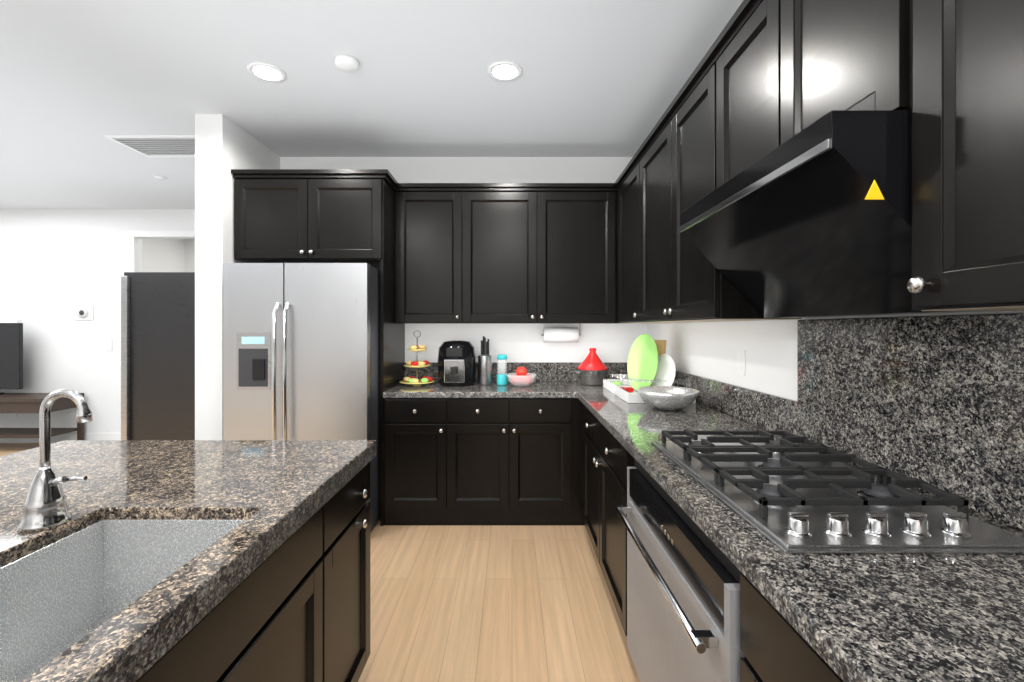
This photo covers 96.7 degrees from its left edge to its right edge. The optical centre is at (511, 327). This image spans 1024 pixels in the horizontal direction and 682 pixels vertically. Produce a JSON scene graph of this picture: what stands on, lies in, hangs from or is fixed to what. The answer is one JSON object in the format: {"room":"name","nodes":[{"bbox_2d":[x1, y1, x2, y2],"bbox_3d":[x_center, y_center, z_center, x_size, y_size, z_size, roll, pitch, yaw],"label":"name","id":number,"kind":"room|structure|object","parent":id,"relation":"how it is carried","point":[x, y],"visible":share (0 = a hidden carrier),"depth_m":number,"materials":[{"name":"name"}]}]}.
{"room":"kitchen","nodes":[
{"label":"kitchen","id":0,"kind":"room"},
{"bbox_2d":[0,209,194,432],"bbox_3d":[-4.635,-0.025,5.400,5.130,2.740,0.100,0,0,0],"label":"wall","id":1,"kind":"structure","parent":0,"point":[56,265],"depth_m":5.35,"materials":[{"name":"white paint"}]},
{"bbox_2d":[9,413,16,416],"bbox_3d":[-5.860,0.985,5.345,0.080,0.120,0.006,0,0,0],"label":"outlet","id":2,"kind":"object","parent":1,"relation":"attached to","point":[12,414],"visible":0.36,"depth_m":5.34,"materials":[{"name":"white plastic"}]},
{"bbox_2d":[0,433,120,442],"bbox_3d":[-5.850,1.290,5.342,2.700,0.110,0.014,0,0,0],"label":"baseboard","id":3,"kind":"structure","parent":1,"relation":"attached to","point":[88,436],"depth_m":5.33,"materials":[{"name":"white"}]},
{"bbox_2d":[74,305,92,319],"bbox_3d":[-5.030,-0.180,5.332,0.220,0.170,0.033,0,0,0],"label":"thermostat","id":4,"kind":"object","parent":1,"relation":"attached to","point":[83,312],"visible":1,"depth_m":5.34,"materials":[{"name":"white plastic"}]},
{"bbox_2d":[128,231,194,271],"bbox_3d":[-3.840,0.102,5.340,1.320,2.485,0.019,0,0,0],"label":"trim","id":5,"kind":"structure","parent":1,"relation":"attached to","point":[132,235],"depth_m":5.33,"materials":[{"name":"white"}]},
{"bbox_2d":[142,239,184,271],"bbox_3d":[-5.080,-0.025,6.215,0.100,2.740,1.530,0,0,0],"label":"wall","id":6,"kind":"structure","parent":0,"point":[168,255],"depth_m":6.57,"materials":[{"name":"white paint"}]},
{"bbox_2d":[185,239,194,271],"bbox_3d":[-3.890,-0.025,7.050,2.480,2.740,0.100,0,0,0],"label":"wall","id":7,"kind":"structure","parent":0,"point":[189,243],"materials":[{"name":"white paint"}]},
{"bbox_2d":[195,114,279,439],"bbox_3d":[-1.980,-0.025,4.160,0.180,2.740,2.380,0,0,0],"label":"wall","id":8,"kind":"structure","parent":0,"point":[224,145],"depth_m":2.97,"materials":[{"name":"white paint"}]},
{"bbox_2d":[0,443,639,681],"bbox_3d":[-3.050,1.375,2.350,8.500,0.060,10.100,0,0,0],"label":"floor","id":9,"kind":"structure","parent":0,"point":[491,603],"depth_m":2.19,"materials":[{"name":"brown wood"}]},
{"bbox_2d":[0,393,83,439],"bbox_3d":[-5.765,1.050,5.080,1.570,0.590,0.440,0,0,0],"label":"console table","id":10,"kind":"object","parent":9,"relation":"on","point":[20,402],"visible":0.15,"depth_m":4.98,"materials":[{"name":"brown wood"}]},
{"bbox_2d":[0,319,22,393],"bbox_3d":[-6.000,0.329,5.100,1.000,0.848,0.200,0,0,0],"label":"tv","id":11,"kind":"object","parent":10,"relation":"on","point":[11,353],"visible":0.98,"depth_m":5.08,"materials":[{"name":"black"}]},
{"bbox_2d":[121,272,194,439],"bbox_3d":[-2.450,0.470,3.635,0.720,1.750,0.750,0,0,0],"label":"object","id":12,"kind":"object","parent":9,"relation":"on","point":[157,355],"visible":0.35,"depth_m":3.29,"materials":[{"name":"grey metal"}]},
{"bbox_2d":[128,453,375,681],"bbox_3d":[-0.951,0.918,0.235,0.898,0.854,2.970,0,0,0],"label":"kitchen island","id":13,"kind":"object","parent":9,"relation":"on","point":[301,613],"depth_m":1.14,"materials":[{"name":"wood"}]},
{"bbox_2d":[0,440,375,681],"bbox_3d":[-1.120,0.461,0.225,1.200,0.060,3.050,0,0,0],"label":"island countertop","id":14,"kind":"structure","parent":13,"relation":"on","point":[260,490],"depth_m":1.09,"materials":[{"name":"stone"}]},
{"bbox_2d":[0,389,99,532],"bbox_3d":[-0.996,0.282,1.000,0.143,0.295,0.084,0,0,0],"label":"faucet","id":15,"kind":"object","parent":14,"relation":"on","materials":[{"name":"silver metal"}]},
{"bbox_2d":[0,521,223,672],"bbox_3d":[-0.790,0.576,0.710,0.378,0.236,0.758,0,0,0],"label":"sink","id":16,"kind":"object","parent":14,"relation":"in","point":[47,593],"depth_m":1.02,"materials":[{"name":"silver metal"}]},
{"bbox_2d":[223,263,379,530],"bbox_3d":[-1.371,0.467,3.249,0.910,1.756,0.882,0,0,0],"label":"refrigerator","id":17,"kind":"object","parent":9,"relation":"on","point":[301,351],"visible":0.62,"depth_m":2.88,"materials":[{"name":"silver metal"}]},
{"bbox_2d":[380,396,455,525],"bbox_3d":[-0.625,0.908,3.389,0.490,0.875,0.638,0,0,0],"label":"base cabinet","id":18,"kind":"object","parent":9,"relation":"on","point":[418,433],"depth_m":3.08,"materials":[{"name":"black wood"}]},
{"bbox_2d":[456,396,571,524],"bbox_3d":[-0.050,0.908,3.389,0.903,0.875,0.638,0,0,0],"label":"base cabinet","id":19,"kind":"object","parent":9,"relation":"on","point":[514,453],"depth_m":3.08,"materials":[{"name":"black wood"}]},
{"bbox_2d":[384,380,609,395],"bbox_3d":[0.114,0.451,3.384,1.967,0.040,0.648,0,0,0],"label":"countertop","id":20,"kind":"structure","parent":19,"relation":"on","point":[538,387],"depth_m":3.19,"materials":[{"name":"grey stone"}]},
{"bbox_2d":[400,330,433,385],"bbox_3d":[-0.715,0.223,3.430,0.260,0.413,0.260,0,0,0],"label":"tiered stand","id":21,"kind":"object","parent":20,"relation":"on","point":[413,380],"visible":1,"depth_m":3.38,"materials":[{"name":"yellow"}]},
{"bbox_2d":[437,340,475,385],"bbox_3d":[-0.420,0.262,3.433,0.290,0.335,0.345,0,0,0],"label":"air fryer","id":22,"kind":"object","parent":20,"relation":"on","point":[456,361],"visible":1,"depth_m":3.34,"materials":[{"name":"black plastic"}]},
{"bbox_2d":[478,336,491,384],"bbox_3d":[-0.205,0.246,3.470,0.110,0.366,0.110,0,0,0],"label":"knife block","id":23,"kind":"object","parent":20,"relation":"on","point":[484,367],"visible":1,"depth_m":3.43,"materials":[{"name":"silver metal"}]},
{"bbox_2d":[497,354,506,384],"bbox_3d":[-0.075,0.316,3.440,0.080,0.228,0.080,0,0,0],"label":"bottle","id":24,"kind":"object","parent":20,"relation":"on","point":[502,379],"visible":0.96,"depth_m":3.41,"materials":[{"name":"teal plastic"}]},
{"bbox_2d":[506,366,536,386],"bbox_3d":[0.070,0.356,3.360,0.230,0.146,0.230,0,0,0],"label":"fruit bowl","id":25,"kind":"object","parent":20,"relation":"on","point":[522,376],"visible":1,"depth_m":3.32,"materials":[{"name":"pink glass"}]},
{"bbox_2d":[576,348,607,385],"bbox_3d":[0.610,0.291,3.470,0.240,0.276,0.230,0,0,0],"label":"pot","id":26,"kind":"object","parent":20,"relation":"on","point":[592,367],"visible":0.98,"depth_m":3.40,"materials":[{"name":"red ceramic"}]},
{"bbox_2d":[576,396,579,524],"bbox_3d":[0.773,0.908,2.951,0.647,0.875,0.276,0,0,0],"label":"base cabinet","id":27,"kind":"object","parent":9,"relation":"on","point":[577,397],"depth_m":3.09,"materials":[{"name":"black wood"}]},
{"bbox_2d":[580,400,635,629],"bbox_3d":[0.773,0.908,2.308,0.647,0.875,1.124,0,0,0],"label":"base cabinet","id":28,"kind":"object","parent":9,"relation":"on","point":[603,458],"depth_m":2.24,"materials":[{"name":"black wood"}]},
{"bbox_2d":[624,464,731,681],"bbox_3d":[0.720,0.938,1.330,0.560,0.815,0.819,0,0,0],"label":"dishwasher","id":29,"kind":"object","parent":9,"relation":"on","point":[678,598],"depth_m":1.26,"materials":[{"name":"metal"}]},
{"bbox_2d":[724,552,851,681],"bbox_3d":[0.773,0.908,0.645,0.647,0.875,0.542,0,0,0],"label":"base cabinet","id":30,"kind":"object","parent":9,"relation":"on","point":[768,646],"depth_m":0.80,"materials":[{"name":"black wood"}]},
{"bbox_2d":[576,392,1023,681],"bbox_3d":[0.768,0.451,0.279,0.657,0.040,5.560,0,0,0],"label":"countertop","id":31,"kind":"structure","parent":30,"relation":"on","point":[892,581],"depth_m":0.89,"materials":[{"name":"grey stone"}]},
{"bbox_2d":[603,334,698,410],"bbox_3d":[0.858,0.234,2.796,0.385,0.392,1.048,0,0,0],"label":"dish rack","id":32,"kind":"object","parent":31,"relation":"on","point":[648,378],"visible":1,"depth_m":2.89,"materials":[{"name":"grey"}]},
{"bbox_2d":[603,374,695,403],"bbox_3d":[0.858,0.378,2.960,0.385,0.102,0.720,0,0,0],"label":"tray","id":33,"kind":"object","parent":32,"relation":"on","point":[625,387],"depth_m":2.92,"materials":[{"name":"grey plastic"}]},
{"bbox_2d":[650,428,1023,553],"bbox_3d":[0.777,0.401,1.286,0.515,0.059,0.839,0,0,0],"label":"cooktop","id":34,"kind":"object","parent":31,"relation":"in","point":[796,499],"depth_m":1.05,"materials":[{"name":"silver metal"}]},
{"bbox_2d":[0,0,742,208],"bbox_3d":[-3.050,-1.425,2.350,8.500,0.060,10.100,0,0,0],"label":"ceiling","id":35,"kind":"structure","parent":0,"point":[79,79],"depth_m":2.56,"materials":[{"name":"white paint"}]},
{"bbox_2d":[104,135,194,157],"bbox_3d":[-2.550,-1.387,3.490,0.800,0.014,0.400,0,0,0],"label":"ceiling vent","id":36,"kind":"object","parent":35,"relation":"in","point":[165,146],"visible":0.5,"depth_m":3.45,"materials":[{"name":"white metal"}]},
{"bbox_2d":[154,175,165,179],"bbox_3d":[-3.250,-1.387,4.200,0.090,0.014,0.090,0,0,0],"label":"ceiling sensor","id":37,"kind":"object","parent":35,"relation":"attached to","point":[160,177],"visible":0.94,"depth_m":4.18,"materials":[{"name":"white plastic"}]},
{"bbox_2d":[247,62,285,82],"bbox_3d":[-1.335,-1.391,2.480,0.190,0.008,0.190,0,0,0],"label":"recessed light","id":38,"kind":"object","parent":35,"relation":"in","point":[267,72],"visible":1,"depth_m":2.47,"materials":[{"name":"white"}]},
{"bbox_2d":[335,54,358,71],"bbox_3d":[-0.862,-1.377,2.377,0.120,0.034,0.120,0,0,0],"label":"smoke detector","id":39,"kind":"object","parent":35,"relation":"attached to","point":[346,63],"visible":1,"depth_m":2.35,"materials":[{"name":"white plastic"}]},
{"bbox_2d":[487,61,521,81],"bbox_3d":[-0.038,-1.391,2.470,0.190,0.008,0.190,0,0,0],"label":"recessed light","id":40,"kind":"object","parent":35,"relation":"in","point":[505,71],"visible":1,"depth_m":2.46,"materials":[{"name":"white"}]},
{"bbox_2d":[280,157,646,361],"bbox_3d":[-0.395,-0.025,3.760,2.990,2.740,0.100,0,0,0],"label":"wall","id":41,"kind":"structure","parent":0,"point":[526,343],"depth_m":3.71,"materials":[{"name":"white paint"}]},
{"bbox_2d":[231,172,394,269],"bbox_3d":[-1.379,-0.750,3.389,1.013,0.575,0.638,0,0,0],"label":"upper cabinet","id":42,"kind":"object","parent":41,"relation":"attached to","point":[280,217],"depth_m":3.08,"materials":[{"name":"black wood"}]},
{"bbox_2d":[395,184,470,323],"bbox_3d":[-0.588,-0.536,3.534,0.566,1.002,0.348,0,0,0],"label":"upper cabinet","id":43,"kind":"object","parent":41,"relation":"attached to","point":[433,221],"depth_m":3.37,"materials":[{"name":"black wood"}]},
{"bbox_2d":[404,364,627,379],"bbox_3d":[0.104,0.355,3.698,1.947,0.150,0.020,0,0,0],"label":"backsplash","id":44,"kind":"structure","parent":41,"relation":"attached to","point":[543,371],"depth_m":3.69,"materials":[{"name":"grey stone"}]},
{"bbox_2d":[471,184,606,323],"bbox_3d":[0.166,-0.536,3.534,1.198,1.002,0.348,0,0,0],"label":"upper cabinet","id":45,"kind":"object","parent":41,"relation":"attached to","point":[539,251],"depth_m":3.37,"materials":[{"name":"black wood"}]},
{"bbox_2d":[541,324,579,341],"bbox_3d":[0.385,0.040,3.600,0.310,0.147,0.116,0,0,0],"label":"paper towel holder","id":46,"kind":"object","parent":45,"relation":"attached to","point":[560,334],"visible":1,"depth_m":3.55,"materials":[{"name":"white paper"}]},
{"bbox_2d":[647,311,1023,400],"bbox_3d":[1.150,-0.025,0.605,0.100,2.740,6.410,0,0,0],"label":"wall","id":47,"kind":"structure","parent":0,"point":[706,349],"depth_m":2.15,"materials":[{"name":"white paint"}]},
{"bbox_2d":[607,149,638,323],"bbox_3d":[0.901,-0.536,3.030,0.391,1.002,0.700,0,0,0],"label":"upper cabinet","id":48,"kind":"object","parent":47,"relation":"attached to","point":[622,195],"depth_m":3.17,"materials":[{"name":"black wood"}]},
{"bbox_2d":[639,120,662,323],"bbox_3d":[0.933,-0.536,2.470,0.327,1.002,0.681,0,0,0],"label":"upper cabinet","id":49,"kind":"object","parent":47,"relation":"attached to","point":[651,154],"depth_m":2.55,"materials":[{"name":"black wood"}]},
{"bbox_2d":[663,36,801,322],"bbox_3d":[0.933,-0.536,1.958,0.327,1.002,0.604,0,0,0],"label":"upper cabinet","id":50,"kind":"object","parent":47,"relation":"attached to","point":[694,290],"depth_m":1.95,"materials":[{"name":"black wood"}]},
{"bbox_2d":[723,0,758,183],"bbox_3d":[0.933,-0.736,1.483,0.327,0.602,0.475,0,0,0],"label":"upper cabinet","id":51,"kind":"object","parent":47,"relation":"attached to","point":[741,38],"depth_m":1.55,"materials":[{"name":"black wood"}]},
{"bbox_2d":[737,350,745,375],"bbox_3d":[1.095,0.165,2.178,0.006,0.120,0.075,0,0,0],"label":"outlet","id":52,"kind":"object","parent":47,"relation":"attached to","point":[741,362],"visible":1,"depth_m":2.17,"materials":[{"name":"white plastic"}]},
{"bbox_2d":[759,0,898,158],"bbox_3d":[0.933,-0.736,1.138,0.327,0.602,0.475,0,0,0],"label":"upper cabinet","id":53,"kind":"object","parent":47,"relation":"attached to","point":[765,78],"depth_m":1.15,"materials":[{"name":"black wood"}]},
{"bbox_2d":[679,110,999,317],"bbox_3d":[0.863,-0.235,1.309,0.467,0.396,0.812,0,0,0],"label":"range hood","id":54,"kind":"object","parent":47,"relation":"attached to","point":[813,220],"visible":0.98,"depth_m":1.11,"materials":[{"name":"black metal"}]},
{"bbox_2d":[672,313,1023,531],"bbox_3d":[1.087,0.200,0.604,0.020,0.461,6.208,0,0,0],"label":"backsplash","id":55,"kind":"structure","parent":47,"relation":"attached to","point":[934,405],"depth_m":1.21,"materials":[{"name":"grey stone"}]},
{"bbox_2d":[899,0,1023,310],"bbox_3d":[0.933,-0.536,0.663,0.327,1.002,0.605,0,0,0],"label":"upper cabinet","id":56,"kind":"object","parent":47,"relation":"attached to","point":[961,62],"depth_m":0.78,"materials":[{"name":"black wood"}]}
]}

